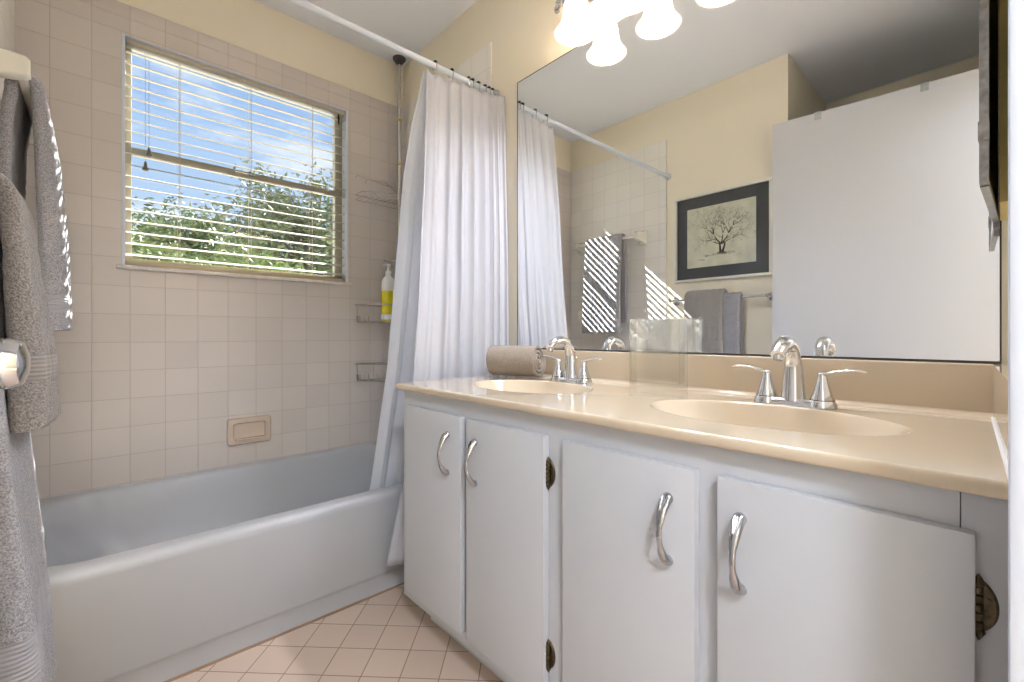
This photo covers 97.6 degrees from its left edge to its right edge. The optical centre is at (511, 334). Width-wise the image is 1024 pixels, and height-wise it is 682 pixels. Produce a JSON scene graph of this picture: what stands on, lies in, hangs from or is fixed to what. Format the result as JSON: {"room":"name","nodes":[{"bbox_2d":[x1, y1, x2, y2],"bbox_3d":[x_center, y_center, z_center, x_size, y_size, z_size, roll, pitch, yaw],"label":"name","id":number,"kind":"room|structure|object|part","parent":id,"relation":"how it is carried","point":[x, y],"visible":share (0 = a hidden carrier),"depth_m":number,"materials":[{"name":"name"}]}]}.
{"room":"bathroom","nodes":[
{"label":"bathroom","id":0,"kind":"room"},
{"bbox_2d":[116,0,401,107],"bbox_3d":[-1.190,-0.285,2.055,1.713,2.445,0.090,0,0,-42],"label":"wall","id":1,"kind":"structure","parent":0,"point":[250,25],"depth_m":2.10,"materials":[{"name":"beige paint"}]},
{"bbox_2d":[15,0,401,498],"bbox_3d":[-1.157,-0.345,2.020,1.473,1.845,0.007,0,0,-42],"label":"tiled wall","id":2,"kind":"structure","parent":1,"relation":"attached to","point":[154,367],"depth_m":1.82,"materials":[{"name":"beige tile"}]},
{"bbox_2d":[78,0,401,117],"bbox_3d":[-1.154,-1.242,2.017,1.459,0.052,0.005,0,0,-42],"label":"trim","id":3,"kind":"structure","parent":2,"relation":"attached to","point":[113,6],"depth_m":1.95,"materials":[{"name":"tile"}]},
{"bbox_2d":[227,415,270,445],"bbox_3d":[-1.164,0.423,1.989,0.172,0.117,0.028,0,0,-42],"label":"soap dish","id":4,"kind":"object","parent":2,"relation":"attached to","point":[244,430],"visible":1,"depth_m":1.99,"materials":[{"name":"beige ceramic"}]},
{"bbox_2d":[116,33,351,285],"bbox_3d":[-1.193,-0.702,2.033,0.908,0.899,0.110,0,0,-42],"label":"window","id":5,"kind":"structure","parent":1,"relation":"in","point":[126,91],"depth_m":1.97,"materials":[{"name":"beige metal"}]},
{"bbox_3d":[-1.220,-0.731,2.056,0.802,0.035,0.040,0,0,-43],"label":"meeting rail","id":6,"kind":"part","parent":5,"relation":"part of","materials":[{"name":"beige metal"}]},
{"bbox_3d":[-1.181,-0.260,2.020,0.908,0.016,0.076,0,0,-43],"label":"sill","id":7,"kind":"part","parent":5,"relation":"part of","materials":[{"name":"stone"}]},
{"bbox_2d":[126,38,344,281],"bbox_3d":[-1.181,-0.706,2.022,0.850,0.876,0.066,0,0,-42],"label":"window blind","id":8,"kind":"object","parent":5,"relation":"attached to","point":[130,44],"visible":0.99,"depth_m":1.96,"materials":[{"name":"beige plastic"}]},
{"bbox_3d":[-1.437,-0.906,1.756,0.002,0.450,0.002,0,0,-12],"label":"lift cord","id":9,"kind":"part","parent":8,"relation":"part of","materials":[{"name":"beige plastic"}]},
{"bbox_3d":[-1.376,-0.706,1.854,0.008,0.851,0.052,0,0,-43],"label":"ladder cord","id":10,"kind":"part","parent":8,"relation":"part of","materials":[{"name":"white fabric"}]},
{"bbox_3d":[-1.185,-0.278,2.026,0.850,0.020,0.044,0,0,-43],"label":"rail","id":11,"kind":"part","parent":8,"relation":"part of","materials":[{"name":"beige"}]},
{"bbox_3d":[-1.184,-0.706,2.029,0.008,0.851,0.052,0,0,-43],"label":"ladder cord","id":12,"kind":"part","parent":8,"relation":"part of","materials":[{"name":"white fabric"}]},
{"bbox_3d":[-0.989,-0.706,2.208,0.008,0.851,0.052,0,0,-43],"label":"ladder cord","id":13,"kind":"part","parent":8,"relation":"part of","materials":[{"name":"white fabric"}]},
{"bbox_2d":[172,585,502,681],"bbox_3d":[0.052,0.962,0.387,2.900,0.050,4.400,0,0,-42],"label":"floor","id":14,"kind":"structure","parent":0,"point":[387,636],"depth_m":1.31,"materials":[{"name":"tile"}]},
{"bbox_2d":[39,441,403,681],"bbox_3d":[-0.898,0.756,1.737,1.457,0.369,0.757,0,0,-42],"label":"bathtub","id":15,"kind":"object","parent":14,"relation":"on","point":[167,579],"visible":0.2,"depth_m":1.41,"materials":[{"name":"ceramic"}]},
{"bbox_2d":[354,54,405,381],"bbox_3d":[-0.653,-0.468,2.321,0.287,2.079,0.200,0,0,-42],"label":"shower caddy","id":16,"kind":"object","parent":15,"relation":"on","point":[398,59],"visible":0.57,"depth_m":2.43,"materials":[{"name":"grey metal"}]},
{"bbox_2d":[354,362,386,381],"bbox_3d":[-0.649,0.191,2.324,0.278,0.093,0.200,0,0,-43],"label":"wire basket","id":17,"kind":"object","parent":16,"relation":"on","point":[366,363],"depth_m":2.29,"materials":[{"name":"grey metal"}]},
{"bbox_2d":[354,304,391,322],"bbox_3d":[-0.649,-0.112,2.324,0.278,0.093,0.200,0,0,-43],"label":"wire basket","id":18,"kind":"object","parent":16,"relation":"on","point":[377,305],"depth_m":2.29,"materials":[{"name":"grey metal"}]},
{"bbox_2d":[381,263,393,320],"bbox_3d":[-0.636,-0.218,2.299,0.077,0.295,0.053,0,0,-42],"label":"pump bottle","id":19,"kind":"object","parent":16,"relation":"in","point":[387,288],"visible":0.84,"depth_m":2.27,"materials":[{"name":"yellow plastic"}]},
{"bbox_2d":[404,390,1007,681],"bbox_3d":[0.273,0.556,1.119,0.580,0.762,1.319,0,0,-42],"label":"vanity cabinet","id":20,"kind":"object","parent":14,"relation":"on","point":[550,549],"visible":0.99,"depth_m":0.73,"materials":[{"name":"white paint"}]},
{"bbox_3d":[-0.227,0.506,1.298,0.019,0.577,0.285,0,0,-43],"label":"door","id":21,"kind":"part","parent":20,"relation":"part of","materials":[{"name":"white paint"}]},
{"bbox_3d":[-0.189,0.325,1.219,0.034,0.122,0.022,0,0,-43],"label":"handle","id":22,"kind":"part","parent":20,"relation":"part of","materials":[{"name":"silver metal"}]},
{"bbox_3d":[-0.106,0.325,1.128,0.034,0.122,0.022,0,0,-43],"label":"handle","id":23,"kind":"part","parent":20,"relation":"part of","materials":[{"name":"silver metal"}]},
{"bbox_3d":[-0.019,0.506,1.072,0.019,0.577,0.276,0,0,-43],"label":"door","id":24,"kind":"part","parent":20,"relation":"part of","materials":[{"name":"white paint"}]},
{"bbox_3d":[0.205,0.506,0.827,0.019,0.577,0.279,0,0,-43],"label":"door","id":25,"kind":"part","parent":20,"relation":"part of","materials":[{"name":"white paint"}]},
{"bbox_3d":[0.250,0.325,0.740,0.034,0.122,0.022,0,0,-43],"label":"handle","id":26,"kind":"part","parent":20,"relation":"part of","materials":[{"name":"silver metal"}]},
{"bbox_2d":[395,349,1007,500],"bbox_3d":[0.278,0.169,1.138,0.548,0.230,1.341,0,0,-42],"label":"countertop","id":27,"kind":"structure","parent":20,"relation":"on","point":[943,425],"depth_m":0.91,"materials":[{"name":"stone"}]},
{"bbox_2d":[486,345,545,376],"bbox_3d":[0.017,0.095,1.646,0.190,0.112,0.132,0,0,23],"label":"rolled towel","id":28,"kind":"object","parent":27,"relation":"on","point":[503,360],"visible":1,"depth_m":1.60,"materials":[{"name":"beige fabric"}]},
{"bbox_2d":[541,336,602,383],"bbox_3d":[0.165,0.079,1.456,0.145,0.152,0.261,0,0,-42],"label":"faucet","id":29,"kind":"object","parent":27,"relation":"on","point":[570,375],"visible":1,"depth_m":1.46,"materials":[{"name":"silver metal"}]},
{"bbox_3d":[0.132,0.082,1.547,0.083,0.022,0.015,0,0,43],"label":"lever","id":30,"kind":"part","parent":29,"relation":"part of","materials":[{"name":"silver metal"}]},
{"bbox_3d":[0.159,0.117,1.523,0.057,0.074,0.057,0,0,-43],"label":"handle","id":31,"kind":"part","parent":29,"relation":"part of","materials":[{"name":"silver metal"}]},
{"bbox_3d":[0.161,0.074,1.453,0.134,0.142,0.051,0,0,-43],"label":"spout","id":32,"kind":"part","parent":29,"relation":"part of","materials":[{"name":"silver metal"}]},
{"bbox_3d":[0.195,0.147,1.484,0.044,0.016,0.144,0,0,-43],"label":"plate","id":33,"kind":"part","parent":29,"relation":"part of","materials":[{"name":"silver metal"}]},
{"bbox_3d":[0.232,0.117,1.444,0.057,0.074,0.057,0,0,-43],"label":"handle","id":34,"kind":"part","parent":29,"relation":"part of","materials":[{"name":"silver metal"}]},
{"bbox_3d":[0.253,0.082,1.415,0.015,0.022,0.083,0,0,-38],"label":"lever","id":35,"kind":"part","parent":29,"relation":"part of","materials":[{"name":"silver metal"}]},
{"bbox_2d":[732,337,866,408],"bbox_3d":[0.597,0.079,0.970,0.145,0.152,0.261,0,0,-42],"label":"faucet","id":36,"kind":"object","parent":27,"relation":"on","point":[793,393],"visible":1,"depth_m":0.98,"materials":[{"name":"silver metal"}]},
{"bbox_3d":[0.564,0.082,1.061,0.083,0.022,0.015,0,0,43],"label":"lever","id":37,"kind":"part","parent":36,"relation":"part of","materials":[{"name":"silver metal"}]},
{"bbox_3d":[0.590,0.117,1.037,0.057,0.074,0.057,0,0,-43],"label":"handle","id":38,"kind":"part","parent":36,"relation":"part of","materials":[{"name":"silver metal"}]},
{"bbox_3d":[0.593,0.074,0.967,0.134,0.142,0.051,0,0,-43],"label":"spout","id":39,"kind":"part","parent":36,"relation":"part of","materials":[{"name":"silver metal"}]},
{"bbox_3d":[0.627,0.147,0.998,0.044,0.016,0.144,0,0,-43],"label":"plate","id":40,"kind":"part","parent":36,"relation":"part of","materials":[{"name":"silver metal"}]},
{"bbox_3d":[0.663,0.117,0.958,0.057,0.074,0.057,0,0,-43],"label":"handle","id":41,"kind":"part","parent":36,"relation":"part of","materials":[{"name":"silver metal"}]},
{"bbox_3d":[0.685,0.082,0.929,0.015,0.022,0.083,0,0,-38],"label":"lever","id":42,"kind":"part","parent":36,"relation":"part of","materials":[{"name":"silver metal"}]},
{"bbox_3d":[0.327,0.325,0.655,0.034,0.122,0.022,0,0,-43],"label":"handle","id":43,"kind":"part","parent":20,"relation":"part of","materials":[{"name":"silver metal"}]},
{"bbox_3d":[0.417,0.506,0.596,0.019,0.577,0.277,0,0,-43],"label":"door","id":44,"kind":"part","parent":20,"relation":"part of","materials":[{"name":"white paint"}]},
{"bbox_2d":[254,0,476,66],"bbox_3d":[0.052,-1.548,0.387,2.900,0.080,4.400,0,0,-42],"label":"ceiling","id":45,"kind":"structure","parent":0,"point":[412,25],"depth_m":2.13,"materials":[{"name":"white paint"}]},
{"bbox_2d":[402,0,1007,363],"bbox_3d":[0.149,-0.285,1.774,0.120,2.445,2.454,0,0,-42],"label":"wall","id":46,"kind":"structure","parent":0,"point":[521,33],"depth_m":1.85,"materials":[{"name":"beige paint"}]},
{"bbox_2d":[402,42,491,187],"bbox_3d":[-0.352,-0.166,2.226,0.007,2.205,0.777,0,0,-42],"label":"tiled wall","id":47,"kind":"structure","parent":46,"relation":"attached to","point":[478,66],"depth_m":2.06,"materials":[{"name":"beige tile"}]},
{"bbox_2d":[554,0,598,46],"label":"vanity light","id":48,"kind":"object","parent":46,"relation":"attached to","point":[577,26],"depth_m":1.50,"materials":[{"name":"white glass"}]},
{"bbox_3d":[0.199,-1.184,1.588,0.120,0.048,0.019,0,0,37],"label":"scroll arm","id":49,"kind":"part","parent":48,"relation":"part of","materials":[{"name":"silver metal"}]},
{"bbox_3d":[0.212,-1.060,1.483,0.142,0.120,0.142,0,0,-43],"label":"lamp shade","id":50,"kind":"part","parent":48,"relation":"part of","materials":[{"name":"white glass"}]},
{"bbox_3d":[0.212,-1.069,1.483,0.060,0.094,0.060,0,0,-43],"label":"bulb","id":51,"kind":"part","parent":48,"relation":"part of","materials":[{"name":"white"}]},
{"bbox_3d":[0.410,-1.168,1.386,0.018,0.060,0.490,0,0,-43],"label":"plate","id":52,"kind":"part","parent":48,"relation":"part of","materials":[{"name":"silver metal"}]},
{"bbox_2d":[605,0,651,15],"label":"vanity light","id":53,"kind":"object","parent":46,"relation":"attached to","point":[616,7],"depth_m":1.38,"materials":[{"name":"white glass"}]},
{"bbox_3d":[0.348,-1.060,1.334,0.142,0.120,0.142,0,0,-43],"label":"lamp shade","id":54,"kind":"part","parent":53,"relation":"part of","materials":[{"name":"white glass"}]},
{"bbox_2d":[517,0,1001,363],"bbox_3d":[0.470,-0.484,1.328,0.008,1.076,1.325,0,0,-42],"label":"wall mirror","id":55,"kind":"object","parent":46,"relation":"attached to","point":[705,177],"visible":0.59,"depth_m":1.14,"materials":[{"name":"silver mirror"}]},
{"bbox_2d":[541,349,1007,418],"bbox_3d":[0.468,0.107,1.312,0.032,0.104,1.341,0,0,-43],"label":"backsplash","id":56,"kind":"structure","parent":46,"relation":"attached to","point":[959,389],"depth_m":1.02,"materials":[{"name":"stone"}]},
{"bbox_2d":[978,0,1007,228],"bbox_3d":[0.767,-0.609,0.700,0.325,0.832,0.035,0,0,-40],"label":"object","id":57,"kind":"object","parent":46,"relation":"attached to","point":[993,14],"visible":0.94,"depth_m":0.69,"materials":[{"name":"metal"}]},
{"bbox_3d":[0.760,-0.613,0.710,0.311,0.808,0.007,0,0,-41],"label":"mirror panel","id":58,"kind":"part","parent":57,"relation":"part of","materials":[{"name":"black mirror"}]},
{"bbox_3d":[0.145,-0.285,0.025,2.488,2.445,0.120,0,0,-43],"label":"wall","id":59,"kind":"structure","parent":0,"visible":0},
{"bbox_2d":[0,338,30,388],"bbox_3d":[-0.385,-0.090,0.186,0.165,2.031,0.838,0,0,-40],"label":"door knob","id":60,"kind":"object","parent":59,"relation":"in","point":[15,358],"depth_m":0.49,"materials":[{"name":"grey metal"}]},
{"bbox_2d":[1008,0,1023,681],"bbox_3d":[0.140,-0.123,0.112,0.907,2.120,0.016,0,0,-42],"label":"trim","id":61,"kind":"structure","parent":59,"relation":"attached to","point":[1015,7],"depth_m":0.38,"materials":[{"name":"white paint"}]},
{"bbox_3d":[-1.217,-0.285,0.332,0.895,2.445,2.414,0,0,-43],"label":"wall","id":62,"kind":"structure","parent":0,"visible":0},
{"bbox_2d":[0,0,14,106],"bbox_3d":[-1.425,-0.166,1.227,0.007,2.205,0.799,0,0,-42],"label":"tiled wall","id":63,"kind":"structure","parent":62,"relation":"attached to","point":[7,7],"depth_m":1.40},
{"bbox_2d":[0,48,32,144],"bbox_3d":[-1.408,-0.655,1.280,0.088,0.095,0.580,0,0,-42],"label":"towel bar","id":64,"kind":"object","parent":63,"relation":"attached to","point":[13,65],"visible":0.41,"depth_m":1.10,"materials":[{"name":"beige ceramic"}]},
{"bbox_3d":[-1.232,-0.655,1.088,0.088,0.095,0.060,0,0,-43],"label":"bar post","id":65,"kind":"part","parent":64,"relation":"part of","materials":[{"name":"beige ceramic"}]},
{"bbox_3d":[-1.584,-0.655,1.472,0.088,0.095,0.060,0,0,-43],"label":"bar post","id":66,"kind":"part","parent":64,"relation":"part of","materials":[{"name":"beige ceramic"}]},
{"bbox_2d":[0,76,72,330],"bbox_3d":[-1.379,-0.356,1.309,0.140,0.688,0.316,0,0,-42],"label":"hand towel","id":67,"kind":"object","parent":64,"relation":"hanging from","point":[16,123],"visible":0.67,"depth_m":1.22,"materials":[{"name":"grey fabric"}]},
{"bbox_2d":[287,0,499,95],"bbox_3d":[-0.607,-1.025,1.420,1.472,0.040,0.040,0,0,-42],"label":"shower curtain rod","id":68,"kind":"object","parent":63,"relation":"attached to","point":[305,4],"visible":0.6,"depth_m":1.56,"materials":[{"name":"white paint"}]},
{"bbox_2d":[369,72,425,490],"bbox_3d":[-0.317,-0.154,1.807,0.512,1.682,0.182,0,0,-33],"label":"liner","id":69,"kind":"object","parent":68,"relation":"hanging from","point":[388,466],"visible":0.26,"depth_m":1.71,"materials":[{"name":"plastic"}]},
{"bbox_3d":[-0.295,-1.014,1.706,0.009,0.061,0.035,0,0,-43],"label":"curtain hook","id":70,"kind":"object","parent":68,"relation":"hanging from","visible":0},
{"bbox_2d":[386,68,508,566],"bbox_3d":[-0.235,-0.097,1.707,0.518,1.796,0.080,0,0,-34],"label":"shower curtain","id":71,"kind":"object","parent":70,"relation":"hanging from","point":[463,302],"visible":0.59,"depth_m":1.74,"materials":[{"name":"fabric"}]},
{"bbox_3d":[-0.890,-0.213,0.704,0.088,0.052,0.612,0,0,-43],"label":"chrome towel bar","id":72,"kind":"object","parent":62,"relation":"attached to","visible":0},
{"bbox_2d":[0,238,57,681],"bbox_3d":[-0.850,0.210,0.738,0.141,0.906,0.311,0,0,-42],"label":"bath towel","id":73,"kind":"object","parent":72,"relation":"hanging from","point":[27,640],"visible":0.63,"depth_m":0.67,"materials":[{"name":"grey fabric"}]},
{"bbox_2d":[0,173,60,432],"bbox_3d":[-0.895,-0.057,0.775,0.165,0.424,0.250,0,0,-42],"label":"hand towel","id":74,"kind":"object","parent":73,"relation":"on","point":[35,404],"visible":0.94,"depth_m":0.72,"materials":[{"name":"grey fabric"}]},
{"label":"outside","id":75,"kind":"structure","parent":0,"visible":0},
{"bbox_3d":[-11.407,1.362,18.369,36.000,0.050,37.500,0,0,-43],"label":"ground","id":76,"kind":"structure","parent":75,"visible":0},
{"bbox_2d":[132,226,186,262],"bbox_3d":[-4.488,0.019,4.860,1.530,2.650,1.368,0,0,-42],"label":"leafy tree","id":77,"kind":"object","parent":76,"relation":"on","point":[135,250],"visible":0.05,"depth_m":4.93,"materials":[{"name":"green plant"}]},
{"bbox_2d":[132,185,256,267],"bbox_3d":[-4.917,-0.375,6.810,2.258,3.430,1.753,0,0,-42],"label":"leafy tree","id":78,"kind":"object","parent":76,"relation":"on","point":[145,228],"visible":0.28,"depth_m":6.37,"materials":[{"name":"green plant"}]},
{"bbox_2d":[176,229,326,275],"bbox_3d":[-2.510,0.173,4.307,1.968,2.330,1.110,0,0,-42],"label":"leafy tree","id":79,"kind":"object","parent":76,"relation":"on","point":[238,250],"visible":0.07,"depth_m":4.13,"materials":[{"name":"green plant"}]},
{"bbox_2d":[185,158,332,275],"bbox_3d":[-2.897,-0.541,6.224,2.723,3.767,1.880,0,0,-42],"label":"leafy tree","id":80,"kind":"object","parent":76,"relation":"on","point":[257,223],"visible":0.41,"depth_m":5.91,"materials":[{"name":"green plant"}]}
]}

